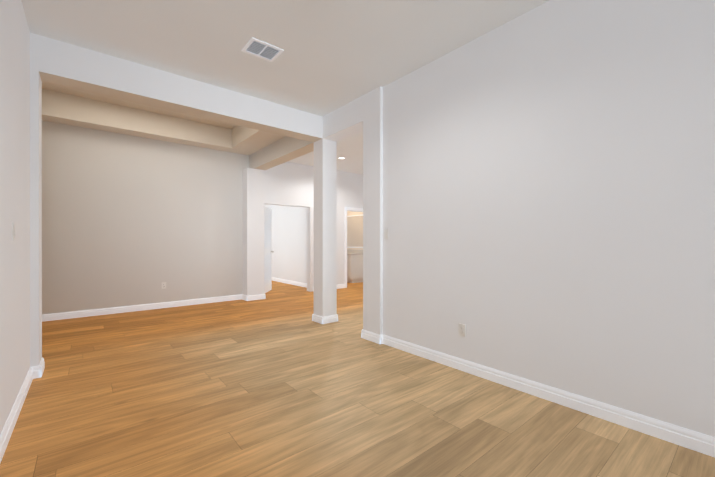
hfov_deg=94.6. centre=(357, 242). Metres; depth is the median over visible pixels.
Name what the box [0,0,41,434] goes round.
wall
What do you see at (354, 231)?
mirror
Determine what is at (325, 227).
square column
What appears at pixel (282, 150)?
beam
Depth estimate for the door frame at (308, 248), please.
8.01 m
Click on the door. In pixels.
(268, 251)
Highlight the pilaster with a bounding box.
[243,168,263,295]
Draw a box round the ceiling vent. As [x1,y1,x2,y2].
[242,37,283,61]
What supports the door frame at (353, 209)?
attached to the wall at (128, 220)
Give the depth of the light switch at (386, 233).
3.85 m
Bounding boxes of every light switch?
[12,222,15,239]
[384,229,388,238]
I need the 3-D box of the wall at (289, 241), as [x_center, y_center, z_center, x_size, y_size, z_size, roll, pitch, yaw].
[-2.076,-0.331,9.702,0.160,3.030,3.580,0,0,-39]
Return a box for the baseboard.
[0,277,714,462]
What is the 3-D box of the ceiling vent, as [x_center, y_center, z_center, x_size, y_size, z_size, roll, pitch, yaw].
[-0.905,-1.830,3.150,0.310,0.015,0.265,0,0,-39]
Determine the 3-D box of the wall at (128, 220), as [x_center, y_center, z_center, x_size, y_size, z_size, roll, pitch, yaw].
[-3.110,-0.561,6.427,10.120,3.500,0.160,0,0,-39]
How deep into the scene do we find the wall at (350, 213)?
10.30 m
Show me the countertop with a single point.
(352, 254)
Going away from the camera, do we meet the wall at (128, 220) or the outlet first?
the outlet
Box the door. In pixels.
[264,206,273,293]
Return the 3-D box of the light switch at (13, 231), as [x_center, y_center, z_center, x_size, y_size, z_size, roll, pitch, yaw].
[-2.299,-0.074,2.212,0.012,0.117,0.072,0,0,-39]
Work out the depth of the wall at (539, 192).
2.43 m
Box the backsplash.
[347,249,362,252]
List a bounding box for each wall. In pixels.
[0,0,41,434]
[42,120,362,313]
[264,204,306,282]
[347,211,362,249]
[363,0,714,436]
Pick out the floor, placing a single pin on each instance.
(277, 382)
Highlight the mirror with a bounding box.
[347,214,362,247]
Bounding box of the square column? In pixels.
[314,139,336,316]
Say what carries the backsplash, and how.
attached to the wall at (350, 213)
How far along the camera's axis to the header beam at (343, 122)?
4.48 m
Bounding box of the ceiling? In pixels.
[21,0,548,174]
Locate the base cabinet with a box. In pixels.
[347,253,362,282]
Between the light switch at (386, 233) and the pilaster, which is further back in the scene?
the pilaster
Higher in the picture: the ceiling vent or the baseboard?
the ceiling vent
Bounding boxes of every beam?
[30,33,322,141]
[249,136,313,170]
[323,96,362,141]
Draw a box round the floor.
[0,281,714,476]
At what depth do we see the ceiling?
3.09 m
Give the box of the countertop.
[351,253,358,256]
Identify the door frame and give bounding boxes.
[307,207,309,291]
[345,207,362,287]
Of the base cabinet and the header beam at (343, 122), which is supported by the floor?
the base cabinet

